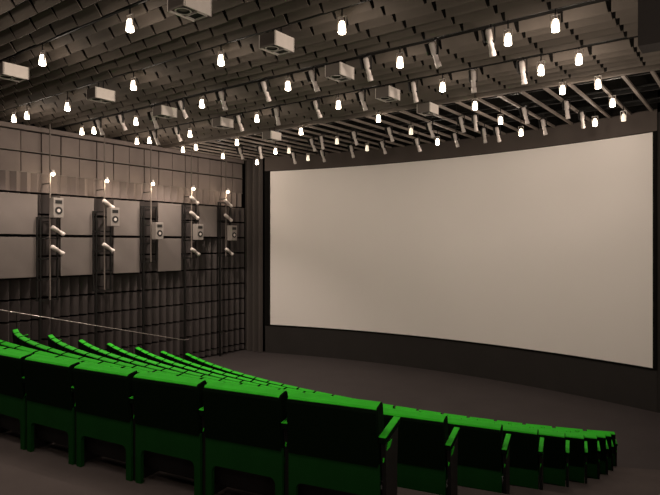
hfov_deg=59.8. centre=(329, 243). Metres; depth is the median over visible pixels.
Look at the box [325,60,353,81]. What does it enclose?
loudspeaker
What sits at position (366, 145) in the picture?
lamp
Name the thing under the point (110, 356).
seat
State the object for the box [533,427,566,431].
seat
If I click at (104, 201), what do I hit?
wall spotlight
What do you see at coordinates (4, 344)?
seat
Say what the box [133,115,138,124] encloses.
lamp
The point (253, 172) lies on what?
curtain
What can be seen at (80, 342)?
seat
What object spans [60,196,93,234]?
acoustic panel
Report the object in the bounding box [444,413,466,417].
seat
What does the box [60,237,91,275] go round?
acoustic panel
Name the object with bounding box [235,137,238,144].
lamp
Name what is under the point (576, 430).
seat
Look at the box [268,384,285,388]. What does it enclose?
seat
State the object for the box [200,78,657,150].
bar
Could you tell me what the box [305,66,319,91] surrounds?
spotlight
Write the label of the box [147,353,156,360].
seat
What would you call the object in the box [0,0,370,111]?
bar
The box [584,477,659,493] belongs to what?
floor
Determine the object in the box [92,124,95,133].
lamp
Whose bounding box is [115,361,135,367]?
seat
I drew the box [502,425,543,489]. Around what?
seat
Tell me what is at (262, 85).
spotlight
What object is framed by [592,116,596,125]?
lamp
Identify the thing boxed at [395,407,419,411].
seat
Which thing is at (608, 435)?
seat
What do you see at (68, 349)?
seat
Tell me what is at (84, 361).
seat
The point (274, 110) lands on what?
spotlight
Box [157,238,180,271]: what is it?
acoustic panel
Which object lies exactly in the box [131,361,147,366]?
seat
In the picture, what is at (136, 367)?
seat
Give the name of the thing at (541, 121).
spotlight
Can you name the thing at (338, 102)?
lamp
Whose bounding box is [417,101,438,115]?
loudspeaker
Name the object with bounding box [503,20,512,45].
lamp
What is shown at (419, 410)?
seat
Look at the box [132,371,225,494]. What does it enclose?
seat
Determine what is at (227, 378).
seat
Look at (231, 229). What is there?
loudspeaker
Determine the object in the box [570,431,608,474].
seat
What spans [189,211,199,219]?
wall spotlight
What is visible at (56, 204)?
loudspeaker
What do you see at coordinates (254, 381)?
seat
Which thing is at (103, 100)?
grille
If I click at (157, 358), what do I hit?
seat
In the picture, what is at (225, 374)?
seat
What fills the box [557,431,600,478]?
seat
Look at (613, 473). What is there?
floor
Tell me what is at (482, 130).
spotlight
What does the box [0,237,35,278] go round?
acoustic panel
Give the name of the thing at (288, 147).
lamp
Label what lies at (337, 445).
seat
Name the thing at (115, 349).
seat
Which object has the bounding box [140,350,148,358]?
seat
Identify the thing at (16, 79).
grille
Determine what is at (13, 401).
seat
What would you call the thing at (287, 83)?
lamp
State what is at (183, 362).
seat
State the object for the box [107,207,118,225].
loudspeaker
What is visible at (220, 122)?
loudspeaker
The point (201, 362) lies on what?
seat
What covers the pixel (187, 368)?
seat
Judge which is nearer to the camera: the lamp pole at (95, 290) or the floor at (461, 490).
the floor at (461, 490)
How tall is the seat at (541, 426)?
0.841 m
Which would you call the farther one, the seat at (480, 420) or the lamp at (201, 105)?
the lamp at (201, 105)
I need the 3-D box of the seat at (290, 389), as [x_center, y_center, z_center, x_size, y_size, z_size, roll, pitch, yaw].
[-0.678,3.650,12.820,0.543,0.843,0.410,0,0,38]
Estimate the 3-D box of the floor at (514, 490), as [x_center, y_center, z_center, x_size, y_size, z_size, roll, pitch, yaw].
[-2.841,2.579,8.741,19.204,0.310,2.463,0,0,34]
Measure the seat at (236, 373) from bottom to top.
0.841 m
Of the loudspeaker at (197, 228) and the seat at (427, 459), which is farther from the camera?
the loudspeaker at (197, 228)
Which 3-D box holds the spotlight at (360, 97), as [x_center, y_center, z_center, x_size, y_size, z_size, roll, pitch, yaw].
[0.719,-3.225,12.805,0.298,0.502,0.150,0,0,-35]
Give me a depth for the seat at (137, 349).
16.31 m
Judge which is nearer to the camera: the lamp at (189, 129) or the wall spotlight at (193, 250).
the lamp at (189, 129)
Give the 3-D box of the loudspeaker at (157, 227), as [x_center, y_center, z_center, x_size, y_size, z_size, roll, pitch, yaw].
[-5.888,-0.443,19.534,0.332,0.580,0.300,0,0,37]
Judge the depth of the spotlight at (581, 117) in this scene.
14.72 m
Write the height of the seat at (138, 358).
0.843 m
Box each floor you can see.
[0,431,437,494]
[0,463,108,494]
[199,348,659,469]
[458,486,508,494]
[510,485,570,494]
[543,483,617,494]
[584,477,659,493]
[600,474,659,486]
[608,470,659,480]
[613,466,659,474]
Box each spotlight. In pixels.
[50,245,64,255]
[51,225,65,235]
[93,117,104,135]
[102,199,114,207]
[102,243,114,252]
[115,112,126,130]
[147,104,158,128]
[150,130,159,144]
[172,125,181,141]
[175,97,187,118]
[189,196,199,204]
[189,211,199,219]
[190,248,199,255]
[215,88,227,110]
[224,199,232,207]
[224,214,232,221]
[225,248,233,255]
[233,112,243,130]
[236,146,243,159]
[256,144,262,158]
[257,78,270,101]
[271,105,280,124]
[290,151,296,163]
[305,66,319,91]
[307,137,316,151]
[310,97,321,118]
[318,136,324,149]
[318,149,325,161]
[347,144,354,157]
[349,130,358,144]
[355,88,367,110]
[359,53,372,81]
[378,136,386,153]
[384,125,393,141]
[408,78,418,102]
[412,137,421,151]
[424,37,441,67]
[425,118,434,137]
[450,131,459,147]
[456,113,465,132]
[468,67,477,92]
[471,112,478,131]
[480,122,486,142]
[481,24,495,56]
[493,122,500,141]
[516,57,526,84]
[519,104,529,123]
[538,114,546,134]
[562,98,570,118]
[578,109,585,128]
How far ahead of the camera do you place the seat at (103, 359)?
10.69 m
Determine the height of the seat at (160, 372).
0.843 m
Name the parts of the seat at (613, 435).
backrest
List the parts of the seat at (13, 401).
panel, backrest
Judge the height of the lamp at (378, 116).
0.331 m
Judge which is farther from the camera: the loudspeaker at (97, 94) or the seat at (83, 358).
the loudspeaker at (97, 94)
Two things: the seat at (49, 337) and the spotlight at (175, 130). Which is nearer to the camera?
the seat at (49, 337)
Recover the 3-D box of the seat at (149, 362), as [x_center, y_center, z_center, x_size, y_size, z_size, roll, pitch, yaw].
[-3.970,3.127,13.307,0.410,0.843,0.568,0,0,-44]
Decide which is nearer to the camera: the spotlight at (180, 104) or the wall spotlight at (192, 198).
the spotlight at (180, 104)
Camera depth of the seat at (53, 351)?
10.04 m
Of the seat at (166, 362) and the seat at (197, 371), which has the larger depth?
the seat at (166, 362)
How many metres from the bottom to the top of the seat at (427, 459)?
0.843 m
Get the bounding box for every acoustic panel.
[0,192,37,233]
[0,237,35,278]
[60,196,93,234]
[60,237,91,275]
[113,200,139,235]
[113,238,139,273]
[157,203,180,235]
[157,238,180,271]
[199,206,216,236]
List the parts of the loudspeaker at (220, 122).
plate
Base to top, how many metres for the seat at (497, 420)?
0.841 m
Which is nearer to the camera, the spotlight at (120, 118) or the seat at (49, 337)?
the seat at (49, 337)
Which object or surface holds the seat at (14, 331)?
on the floor at (547, 487)
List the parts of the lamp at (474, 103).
lamp glass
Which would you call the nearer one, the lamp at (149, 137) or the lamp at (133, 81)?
the lamp at (133, 81)
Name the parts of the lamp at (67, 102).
lamp glass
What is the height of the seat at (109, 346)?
0.843 m
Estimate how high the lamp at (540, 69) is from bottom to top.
0.393 m
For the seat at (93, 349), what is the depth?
13.41 m
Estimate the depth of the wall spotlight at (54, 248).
16.74 m
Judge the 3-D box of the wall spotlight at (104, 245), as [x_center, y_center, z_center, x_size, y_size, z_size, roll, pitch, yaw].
[-7.018,0.125,18.131,0.205,0.325,0.426,0,0,37]
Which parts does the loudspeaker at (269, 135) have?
plate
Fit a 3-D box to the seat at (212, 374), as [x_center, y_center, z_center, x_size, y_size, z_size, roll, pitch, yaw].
[-2.427,3.392,13.088,0.544,0.843,0.410,0,0,42]
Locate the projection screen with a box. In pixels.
[265,131,656,369]
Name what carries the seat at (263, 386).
on the floor at (613, 473)
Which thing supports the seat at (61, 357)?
on the floor at (514, 490)
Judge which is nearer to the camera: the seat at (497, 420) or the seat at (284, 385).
the seat at (497, 420)
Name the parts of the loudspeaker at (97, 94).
plate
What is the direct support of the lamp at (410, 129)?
hanging from the bar at (650, 84)
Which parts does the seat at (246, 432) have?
panel, backrest, armrest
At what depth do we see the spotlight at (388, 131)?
16.53 m
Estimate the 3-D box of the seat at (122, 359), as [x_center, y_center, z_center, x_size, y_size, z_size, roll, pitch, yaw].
[-4.200,2.854,12.239,0.578,0.843,0.410,0,0,45]
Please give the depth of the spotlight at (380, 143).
18.31 m
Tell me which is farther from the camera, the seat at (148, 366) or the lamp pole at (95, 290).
the lamp pole at (95, 290)
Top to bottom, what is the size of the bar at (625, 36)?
0.514 m
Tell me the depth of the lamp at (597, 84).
11.63 m
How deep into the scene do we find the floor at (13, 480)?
3.64 m
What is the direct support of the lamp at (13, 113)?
hanging from the bar at (362, 1)
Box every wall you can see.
[0,119,244,358]
[265,90,657,170]
[265,325,656,411]
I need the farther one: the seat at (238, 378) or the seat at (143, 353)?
the seat at (143, 353)
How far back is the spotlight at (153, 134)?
17.27 m
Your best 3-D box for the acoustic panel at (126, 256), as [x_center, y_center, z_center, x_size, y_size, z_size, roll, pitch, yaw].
[-6.738,0.380,18.935,0.130,1.150,0.969,0,0,37]
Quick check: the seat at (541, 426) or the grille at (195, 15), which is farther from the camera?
the seat at (541, 426)
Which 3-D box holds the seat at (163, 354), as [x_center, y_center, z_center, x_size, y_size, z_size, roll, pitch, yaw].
[-4.811,3.650,17.200,0.410,0.843,0.582,0,0,-35]
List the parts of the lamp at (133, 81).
lamp glass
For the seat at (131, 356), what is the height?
0.843 m
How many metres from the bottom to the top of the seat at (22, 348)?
0.843 m
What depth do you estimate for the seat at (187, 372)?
12.01 m
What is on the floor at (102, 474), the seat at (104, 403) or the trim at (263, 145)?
the seat at (104, 403)
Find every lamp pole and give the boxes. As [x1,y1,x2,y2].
[36,124,57,343]
[92,135,111,346]
[140,143,156,349]
[182,149,196,359]
[217,154,230,356]
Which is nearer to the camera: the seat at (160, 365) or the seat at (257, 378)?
the seat at (160, 365)
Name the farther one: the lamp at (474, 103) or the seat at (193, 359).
the seat at (193, 359)
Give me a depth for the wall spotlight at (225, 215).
22.12 m
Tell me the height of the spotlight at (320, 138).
0.502 m
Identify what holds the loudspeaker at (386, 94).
hanging from the bar at (625, 36)
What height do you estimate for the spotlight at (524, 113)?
0.505 m
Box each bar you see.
[0,0,148,61]
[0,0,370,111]
[59,0,592,126]
[135,36,626,132]
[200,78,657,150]
[227,81,659,155]
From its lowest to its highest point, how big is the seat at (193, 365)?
0.843 m
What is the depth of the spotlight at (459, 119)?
15.22 m
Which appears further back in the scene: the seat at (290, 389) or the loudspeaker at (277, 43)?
the seat at (290, 389)
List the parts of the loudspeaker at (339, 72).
plate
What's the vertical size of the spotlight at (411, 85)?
0.502 m
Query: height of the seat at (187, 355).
0.841 m
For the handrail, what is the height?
2.688 m
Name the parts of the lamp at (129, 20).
lamp glass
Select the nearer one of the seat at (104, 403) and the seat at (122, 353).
the seat at (104, 403)
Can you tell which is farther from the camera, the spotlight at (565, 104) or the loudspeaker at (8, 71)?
the spotlight at (565, 104)
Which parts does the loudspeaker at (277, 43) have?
plate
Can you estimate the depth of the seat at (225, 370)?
15.91 m
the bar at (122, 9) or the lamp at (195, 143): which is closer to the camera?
the bar at (122, 9)
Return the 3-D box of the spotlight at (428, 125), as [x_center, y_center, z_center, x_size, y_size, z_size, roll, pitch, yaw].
[2.759,-3.197,15.775,0.298,0.557,0.150,0,0,-30]
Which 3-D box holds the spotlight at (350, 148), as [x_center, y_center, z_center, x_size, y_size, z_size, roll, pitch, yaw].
[0.716,-3.166,19.052,0.150,0.619,0.298,0,0,40]
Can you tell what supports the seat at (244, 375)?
on the floor at (637, 431)
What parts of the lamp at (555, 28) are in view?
lamp glass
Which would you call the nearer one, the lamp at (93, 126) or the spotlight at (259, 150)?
the lamp at (93, 126)
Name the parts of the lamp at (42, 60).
lamp glass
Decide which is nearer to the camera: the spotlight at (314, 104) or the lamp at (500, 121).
the spotlight at (314, 104)
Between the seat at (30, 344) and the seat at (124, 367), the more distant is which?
the seat at (30, 344)
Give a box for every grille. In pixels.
[10,77,25,81]
[99,99,111,102]
[185,11,206,20]
[272,48,290,54]
[335,76,350,81]
[383,98,396,101]
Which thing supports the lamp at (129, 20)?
hanging from the bar at (122, 9)
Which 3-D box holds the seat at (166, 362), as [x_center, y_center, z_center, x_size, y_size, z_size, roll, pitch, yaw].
[-3.964,3.392,14.656,0.410,0.843,0.544,0,0,-41]
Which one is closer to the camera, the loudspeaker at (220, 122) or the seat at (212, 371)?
the seat at (212, 371)
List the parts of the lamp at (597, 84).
lamp glass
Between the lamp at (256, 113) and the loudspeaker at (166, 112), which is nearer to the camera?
the loudspeaker at (166, 112)
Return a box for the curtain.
[245,158,262,352]
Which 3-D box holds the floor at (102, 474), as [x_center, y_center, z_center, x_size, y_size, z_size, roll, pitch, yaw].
[-4.246,1.990,6.856,19.280,0.320,2.795,0,0,33]
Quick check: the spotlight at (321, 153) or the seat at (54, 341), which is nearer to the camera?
the seat at (54, 341)
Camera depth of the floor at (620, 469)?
10.32 m
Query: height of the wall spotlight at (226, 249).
0.325 m
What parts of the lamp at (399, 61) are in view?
lamp glass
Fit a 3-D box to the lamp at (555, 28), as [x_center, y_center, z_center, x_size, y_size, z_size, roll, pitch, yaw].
[3.337,-3.308,8.495,0.140,0.336,0.116,0,0,37]
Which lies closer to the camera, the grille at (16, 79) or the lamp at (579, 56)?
the lamp at (579, 56)
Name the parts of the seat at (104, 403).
panel, backrest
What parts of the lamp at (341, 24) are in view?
lamp glass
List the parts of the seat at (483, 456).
backrest, panel, armrest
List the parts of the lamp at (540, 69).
lamp glass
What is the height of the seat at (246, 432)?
0.843 m
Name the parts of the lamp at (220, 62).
lamp glass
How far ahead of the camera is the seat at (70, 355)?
9.66 m
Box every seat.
[0,342,19,348]
[0,349,51,449]
[5,348,33,354]
[12,329,29,343]
[14,333,22,344]
[16,346,38,352]
[18,336,29,346]
[23,355,100,464]
[25,340,38,348]
[34,351,59,356]
[35,344,51,351]
[47,335,65,347]
[47,348,65,355]
[51,338,60,348]
[56,342,67,350]
[56,356,83,361]
[62,353,82,358]
[64,345,76,353]
[73,363,157,480]
[74,349,88,356]
[78,339,86,349]
[79,357,101,363]
[83,343,92,352]
[83,361,110,366]
[85,353,102,359]
[89,346,100,354]
[97,350,109,357]
[99,357,118,363]
[100,362,123,367]
[106,343,114,352]
[107,353,120,360]
[112,346,120,354]
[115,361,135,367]
[118,349,128,357]
[118,357,133,363]
[124,367,148,371]
[126,353,136,360]
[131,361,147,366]
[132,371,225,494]
[134,366,155,371]
[135,347,142,356]
[135,356,147,362]
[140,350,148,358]
[145,360,159,366]
[145,365,164,370]
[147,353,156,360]
[154,356,165,363]
[154,371,177,375]
[157,363,172,369]
[160,351,168,358]
[162,369,182,375]
[163,359,174,365]
[166,354,175,360]
[170,367,186,373]
[172,363,185,368]
[173,357,183,363]
[181,360,191,366]
[181,373,202,378]
[183,366,197,372]
[185,353,192,361]
[185,371,203,376]
[190,356,198,363]
[190,363,201,369]
[196,370,211,375]
[197,359,205,365]
[200,366,212,372]
[202,375,221,380]
[202,378,221,381]
[203,381,288,494]
[204,362,214,368]
[209,373,226,379]
[211,370,224,375]
[212,365,222,370]
[221,368,232,373]
[221,379,241,384]
[223,373,238,378]
[225,377,242,382]
[231,371,243,376]
[237,377,252,381]
[241,381,259,386]
[242,374,255,380]
[252,380,268,385]
[254,377,268,382]
[259,385,279,389]
[268,381,283,385]
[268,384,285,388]
[282,384,298,389]
[285,388,304,392]
[286,391,399,494]
[298,388,315,392]
[315,391,332,395]
[383,407,459,494]
[394,406,416,410]
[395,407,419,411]
[419,410,441,413]
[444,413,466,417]
[448,417,510,494]
[450,416,477,419]
[469,417,493,420]
[480,420,508,423]
[497,420,522,423]
[498,423,529,427]
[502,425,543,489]
[512,423,540,427]
[525,424,551,427]
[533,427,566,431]
[538,430,569,486]
[544,427,574,431]
[545,430,587,483]
[555,427,582,431]
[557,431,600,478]
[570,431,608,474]
[579,431,613,470]
[586,430,617,466]
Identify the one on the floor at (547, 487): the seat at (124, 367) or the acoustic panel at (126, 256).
the seat at (124, 367)
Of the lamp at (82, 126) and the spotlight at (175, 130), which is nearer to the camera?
the lamp at (82, 126)
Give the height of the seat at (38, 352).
0.843 m
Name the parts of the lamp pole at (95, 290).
ladder frame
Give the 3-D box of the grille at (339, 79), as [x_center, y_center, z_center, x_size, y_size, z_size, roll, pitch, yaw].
[0.249,-3.148,10.949,0.252,0.028,0.171,0,0,37]
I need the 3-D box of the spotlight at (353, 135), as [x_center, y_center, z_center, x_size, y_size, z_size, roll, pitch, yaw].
[0.736,-3.225,17.289,0.298,0.502,0.150,0,0,-38]
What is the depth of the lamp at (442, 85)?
11.63 m
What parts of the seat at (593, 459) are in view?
backrest, panel, armrest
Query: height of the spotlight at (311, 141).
0.541 m
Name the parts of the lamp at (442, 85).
lamp glass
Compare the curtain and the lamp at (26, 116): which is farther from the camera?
the curtain
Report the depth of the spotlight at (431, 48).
9.64 m
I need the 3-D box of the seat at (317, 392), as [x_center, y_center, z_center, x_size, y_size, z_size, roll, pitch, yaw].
[-0.042,3.900,13.492,0.522,0.841,0.410,0,0,38]
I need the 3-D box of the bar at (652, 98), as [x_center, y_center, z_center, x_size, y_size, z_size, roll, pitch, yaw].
[2.530,-3.733,17.721,16.400,0.514,0.048,0,0,37]
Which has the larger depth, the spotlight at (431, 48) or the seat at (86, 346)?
the seat at (86, 346)
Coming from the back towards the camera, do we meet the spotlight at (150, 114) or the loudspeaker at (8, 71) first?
the spotlight at (150, 114)
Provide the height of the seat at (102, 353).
0.843 m
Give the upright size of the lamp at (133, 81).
0.365 m
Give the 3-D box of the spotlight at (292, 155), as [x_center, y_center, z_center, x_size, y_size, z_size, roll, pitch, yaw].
[-1.304,-3.172,20.566,0.150,0.608,0.298,0,0,36]
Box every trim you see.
[245,145,265,350]
[638,0,659,53]
[657,112,659,412]
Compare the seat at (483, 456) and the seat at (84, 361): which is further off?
the seat at (84, 361)
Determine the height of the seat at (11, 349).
0.843 m
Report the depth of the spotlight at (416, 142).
17.57 m
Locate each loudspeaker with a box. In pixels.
[0,56,28,82]
[50,198,63,217]
[86,81,114,103]
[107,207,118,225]
[152,222,162,239]
[153,101,176,118]
[167,0,211,21]
[193,224,202,239]
[212,115,233,128]
[227,225,236,239]
[259,27,293,55]
[262,127,280,141]
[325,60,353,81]
[375,83,399,102]
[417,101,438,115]
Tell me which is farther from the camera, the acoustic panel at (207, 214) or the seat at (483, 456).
the acoustic panel at (207, 214)
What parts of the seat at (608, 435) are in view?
backrest, panel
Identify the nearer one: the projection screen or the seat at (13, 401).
the seat at (13, 401)
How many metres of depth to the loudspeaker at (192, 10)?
7.60 m
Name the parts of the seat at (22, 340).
backrest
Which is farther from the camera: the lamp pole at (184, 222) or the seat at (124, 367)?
the lamp pole at (184, 222)
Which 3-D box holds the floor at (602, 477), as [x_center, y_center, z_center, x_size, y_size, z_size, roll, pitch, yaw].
[-0.494,3.691,11.820,19.224,0.285,2.855,0,0,33]
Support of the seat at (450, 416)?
on the floor at (620, 469)
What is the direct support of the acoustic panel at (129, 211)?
attached to the wall at (77, 160)
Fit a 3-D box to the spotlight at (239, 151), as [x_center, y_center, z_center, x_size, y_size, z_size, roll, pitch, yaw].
[-3.151,-3.225,20.201,0.298,0.502,0.150,0,0,-43]
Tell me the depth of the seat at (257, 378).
14.75 m
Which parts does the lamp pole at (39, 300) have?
ladder frame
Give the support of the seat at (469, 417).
on the floor at (637, 431)
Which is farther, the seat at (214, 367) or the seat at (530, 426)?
the seat at (214, 367)
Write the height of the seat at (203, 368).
0.843 m
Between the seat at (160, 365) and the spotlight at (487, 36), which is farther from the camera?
the seat at (160, 365)
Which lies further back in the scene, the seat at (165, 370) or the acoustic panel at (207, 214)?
the acoustic panel at (207, 214)
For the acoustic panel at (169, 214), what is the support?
attached to the wall at (77, 160)
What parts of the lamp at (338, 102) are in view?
lamp glass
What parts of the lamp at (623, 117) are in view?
lamp glass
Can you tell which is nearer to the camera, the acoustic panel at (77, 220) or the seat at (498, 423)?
the seat at (498, 423)
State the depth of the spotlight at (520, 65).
10.64 m
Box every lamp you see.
[11,112,16,121]
[24,109,29,119]
[38,44,46,65]
[64,92,69,110]
[80,125,83,134]
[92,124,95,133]
[125,8,134,32]
[130,72,136,89]
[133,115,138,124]
[135,136,138,143]
[147,130,151,142]
[188,128,191,136]
[194,142,197,149]
[199,96,204,107]
[217,45,224,65]
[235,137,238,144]
[254,112,259,121]
[285,72,290,90]
[287,145,290,153]
[299,125,302,134]
[335,136,338,143]
[336,94,340,108]
[338,9,345,34]
[365,143,368,150]
[376,110,380,121]
[396,46,403,67]
[409,125,412,134]
[435,128,439,144]
[439,73,445,91]
[472,98,477,109]
[498,107,502,123]
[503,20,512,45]
[518,126,523,135]
[537,54,544,75]
[550,9,560,32]
[559,79,565,94]
[575,47,582,64]
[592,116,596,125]
[594,74,601,88]
[609,91,615,106]
[620,103,626,121]
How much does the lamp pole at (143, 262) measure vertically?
7.840 m
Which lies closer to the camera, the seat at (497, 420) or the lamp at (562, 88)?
the seat at (497, 420)
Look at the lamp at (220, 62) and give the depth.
10.02 m
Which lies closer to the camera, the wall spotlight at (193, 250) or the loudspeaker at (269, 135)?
the loudspeaker at (269, 135)
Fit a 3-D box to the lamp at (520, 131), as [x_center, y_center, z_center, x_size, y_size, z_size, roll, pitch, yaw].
[5.225,-3.218,15.703,0.140,0.516,0.116,0,0,37]
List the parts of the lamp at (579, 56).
lamp glass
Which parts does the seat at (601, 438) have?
backrest, panel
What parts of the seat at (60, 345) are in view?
backrest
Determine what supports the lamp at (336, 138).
hanging from the bar at (650, 84)
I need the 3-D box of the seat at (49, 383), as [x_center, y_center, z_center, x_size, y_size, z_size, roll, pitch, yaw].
[-2.299,1.409,5.042,0.682,0.843,0.410,0,0,30]
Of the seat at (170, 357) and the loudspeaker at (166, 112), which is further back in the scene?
the seat at (170, 357)
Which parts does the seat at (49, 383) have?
panel, backrest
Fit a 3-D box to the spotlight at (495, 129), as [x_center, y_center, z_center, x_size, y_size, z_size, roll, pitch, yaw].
[4.693,-3.164,16.074,0.298,0.623,0.150,0,0,-44]
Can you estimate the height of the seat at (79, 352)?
0.843 m
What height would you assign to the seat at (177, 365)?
0.843 m
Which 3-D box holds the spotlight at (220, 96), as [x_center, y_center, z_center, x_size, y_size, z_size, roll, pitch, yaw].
[-2.397,-3.225,12.763,0.150,0.502,0.298,0,0,41]
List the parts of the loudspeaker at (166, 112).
plate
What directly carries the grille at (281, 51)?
attached to the loudspeaker at (277, 43)
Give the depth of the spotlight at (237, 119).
15.11 m
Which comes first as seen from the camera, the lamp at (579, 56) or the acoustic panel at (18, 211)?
the lamp at (579, 56)
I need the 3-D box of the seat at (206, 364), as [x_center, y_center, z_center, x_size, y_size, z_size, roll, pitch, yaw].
[-3.401,3.900,16.843,0.410,0.841,0.522,0,0,-37]
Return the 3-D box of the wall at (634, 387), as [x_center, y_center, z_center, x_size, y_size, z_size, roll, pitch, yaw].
[3.243,3.785,19.257,13.680,1.070,1.187,0,0,37]
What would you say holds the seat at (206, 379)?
on the floor at (638, 487)
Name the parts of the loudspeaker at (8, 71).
plate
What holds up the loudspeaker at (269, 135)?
hanging from the bar
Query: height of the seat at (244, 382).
0.843 m
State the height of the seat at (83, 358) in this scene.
0.843 m
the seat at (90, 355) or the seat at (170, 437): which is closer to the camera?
the seat at (170, 437)
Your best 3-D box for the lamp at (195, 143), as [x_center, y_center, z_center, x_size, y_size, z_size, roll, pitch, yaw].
[-4.454,-3.301,19.080,0.140,0.349,0.116,0,0,37]
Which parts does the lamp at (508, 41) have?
lamp glass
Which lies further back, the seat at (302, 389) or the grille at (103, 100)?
the seat at (302, 389)
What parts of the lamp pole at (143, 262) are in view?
ladder frame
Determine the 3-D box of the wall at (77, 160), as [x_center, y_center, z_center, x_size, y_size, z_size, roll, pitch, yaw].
[-9.778,0.170,15.403,0.580,8.500,21.330,0,0,37]
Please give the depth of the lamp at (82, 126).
16.22 m
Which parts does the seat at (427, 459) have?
backrest, panel, armrest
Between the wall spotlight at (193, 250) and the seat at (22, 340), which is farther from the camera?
the wall spotlight at (193, 250)
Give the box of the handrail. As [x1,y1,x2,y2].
[1,310,188,358]
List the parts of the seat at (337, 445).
panel, backrest, armrest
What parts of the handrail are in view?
rail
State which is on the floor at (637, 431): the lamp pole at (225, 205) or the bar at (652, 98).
the lamp pole at (225, 205)
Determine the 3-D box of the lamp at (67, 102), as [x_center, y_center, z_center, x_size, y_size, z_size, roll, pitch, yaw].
[-5.997,-3.260,13.114,0.140,0.431,0.116,0,0,37]
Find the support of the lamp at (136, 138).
hanging from the bar at (625, 36)
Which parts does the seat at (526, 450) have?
panel, backrest, armrest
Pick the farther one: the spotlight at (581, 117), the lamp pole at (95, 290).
the lamp pole at (95, 290)
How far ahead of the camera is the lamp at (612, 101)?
13.02 m
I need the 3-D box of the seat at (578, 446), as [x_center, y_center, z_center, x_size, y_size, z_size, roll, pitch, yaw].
[3.052,2.854,7.508,0.578,0.843,0.410,0,0,22]
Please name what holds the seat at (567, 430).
on the floor at (620, 469)
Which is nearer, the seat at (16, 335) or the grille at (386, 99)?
the seat at (16, 335)
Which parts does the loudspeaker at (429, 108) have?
plate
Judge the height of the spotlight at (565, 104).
0.502 m
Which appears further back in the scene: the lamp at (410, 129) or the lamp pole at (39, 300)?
the lamp pole at (39, 300)
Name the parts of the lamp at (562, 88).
lamp glass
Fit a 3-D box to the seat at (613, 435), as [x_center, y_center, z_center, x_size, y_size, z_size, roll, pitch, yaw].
[5.085,3.900,10.793,0.522,0.841,0.410,0,0,16]
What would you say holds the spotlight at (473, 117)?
hanging from the bar at (650, 84)
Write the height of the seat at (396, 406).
0.841 m
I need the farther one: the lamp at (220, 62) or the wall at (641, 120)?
the wall at (641, 120)
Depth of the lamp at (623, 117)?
14.15 m
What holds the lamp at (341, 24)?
hanging from the bar at (362, 1)
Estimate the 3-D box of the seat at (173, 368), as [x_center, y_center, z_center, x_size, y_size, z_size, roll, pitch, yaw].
[-3.155,3.127,12.508,0.568,0.843,0.410,0,0,43]
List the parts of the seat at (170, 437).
panel, backrest, armrest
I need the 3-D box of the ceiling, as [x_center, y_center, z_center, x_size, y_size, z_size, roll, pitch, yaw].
[-1.877,-3.765,10.171,19.400,0.730,22.830,0,0,37]
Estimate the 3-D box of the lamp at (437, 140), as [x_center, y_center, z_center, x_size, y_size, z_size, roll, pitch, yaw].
[3.222,-3.224,17.203,0.140,0.505,0.116,0,0,37]
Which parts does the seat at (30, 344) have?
backrest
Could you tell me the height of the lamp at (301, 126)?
0.357 m
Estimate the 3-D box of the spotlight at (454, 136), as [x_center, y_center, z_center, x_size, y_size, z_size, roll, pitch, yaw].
[3.680,-3.156,16.834,0.298,0.640,0.150,0,0,-34]
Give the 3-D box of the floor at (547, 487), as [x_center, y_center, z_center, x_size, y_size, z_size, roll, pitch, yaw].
[-2.264,2.866,9.494,19.191,0.304,2.516,0,0,33]
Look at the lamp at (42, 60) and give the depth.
9.96 m
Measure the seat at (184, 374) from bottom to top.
0.843 m
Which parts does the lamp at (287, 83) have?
lamp glass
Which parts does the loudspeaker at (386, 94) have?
plate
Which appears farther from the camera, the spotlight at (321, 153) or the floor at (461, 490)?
the spotlight at (321, 153)
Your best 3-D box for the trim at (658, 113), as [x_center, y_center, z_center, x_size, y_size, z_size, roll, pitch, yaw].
[10.160,0.120,13.655,4.110,8.400,0.420,0,0,37]
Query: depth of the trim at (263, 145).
23.19 m
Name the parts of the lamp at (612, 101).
lamp glass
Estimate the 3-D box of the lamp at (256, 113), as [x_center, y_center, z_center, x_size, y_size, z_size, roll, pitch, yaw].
[-1.879,-3.307,14.777,0.140,0.338,0.116,0,0,37]
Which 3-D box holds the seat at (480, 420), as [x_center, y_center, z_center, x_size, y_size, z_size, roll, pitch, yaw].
[3.055,3.650,10.546,0.543,0.843,0.410,0,0,24]
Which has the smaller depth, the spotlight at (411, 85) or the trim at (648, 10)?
the trim at (648, 10)
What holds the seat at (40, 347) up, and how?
on the floor at (547, 487)
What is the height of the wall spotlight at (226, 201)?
0.325 m
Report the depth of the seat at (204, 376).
11.64 m
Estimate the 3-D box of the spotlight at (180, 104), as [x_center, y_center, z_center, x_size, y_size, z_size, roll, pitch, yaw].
[-3.504,-3.225,13.595,0.298,0.502,0.150,0,0,-28]
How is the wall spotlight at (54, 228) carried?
attached to the lamp pole at (39, 300)
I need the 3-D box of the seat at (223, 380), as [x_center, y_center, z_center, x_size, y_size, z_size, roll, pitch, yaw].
[-1.851,3.127,11.399,0.568,0.843,0.410,0,0,38]
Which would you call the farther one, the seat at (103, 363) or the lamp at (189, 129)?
the lamp at (189, 129)
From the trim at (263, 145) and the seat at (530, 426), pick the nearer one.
the seat at (530, 426)
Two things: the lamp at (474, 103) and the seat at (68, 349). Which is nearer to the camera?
the seat at (68, 349)
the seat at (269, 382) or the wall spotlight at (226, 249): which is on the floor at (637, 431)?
the seat at (269, 382)
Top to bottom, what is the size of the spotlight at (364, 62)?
0.502 m
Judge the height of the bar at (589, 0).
0.514 m
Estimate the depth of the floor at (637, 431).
16.26 m
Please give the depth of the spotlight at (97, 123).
15.68 m
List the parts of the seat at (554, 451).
panel, backrest, armrest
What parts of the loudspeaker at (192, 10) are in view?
plate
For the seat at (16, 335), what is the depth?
11.83 m
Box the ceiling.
[0,0,659,159]
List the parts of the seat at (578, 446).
backrest, panel, armrest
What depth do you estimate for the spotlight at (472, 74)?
11.23 m

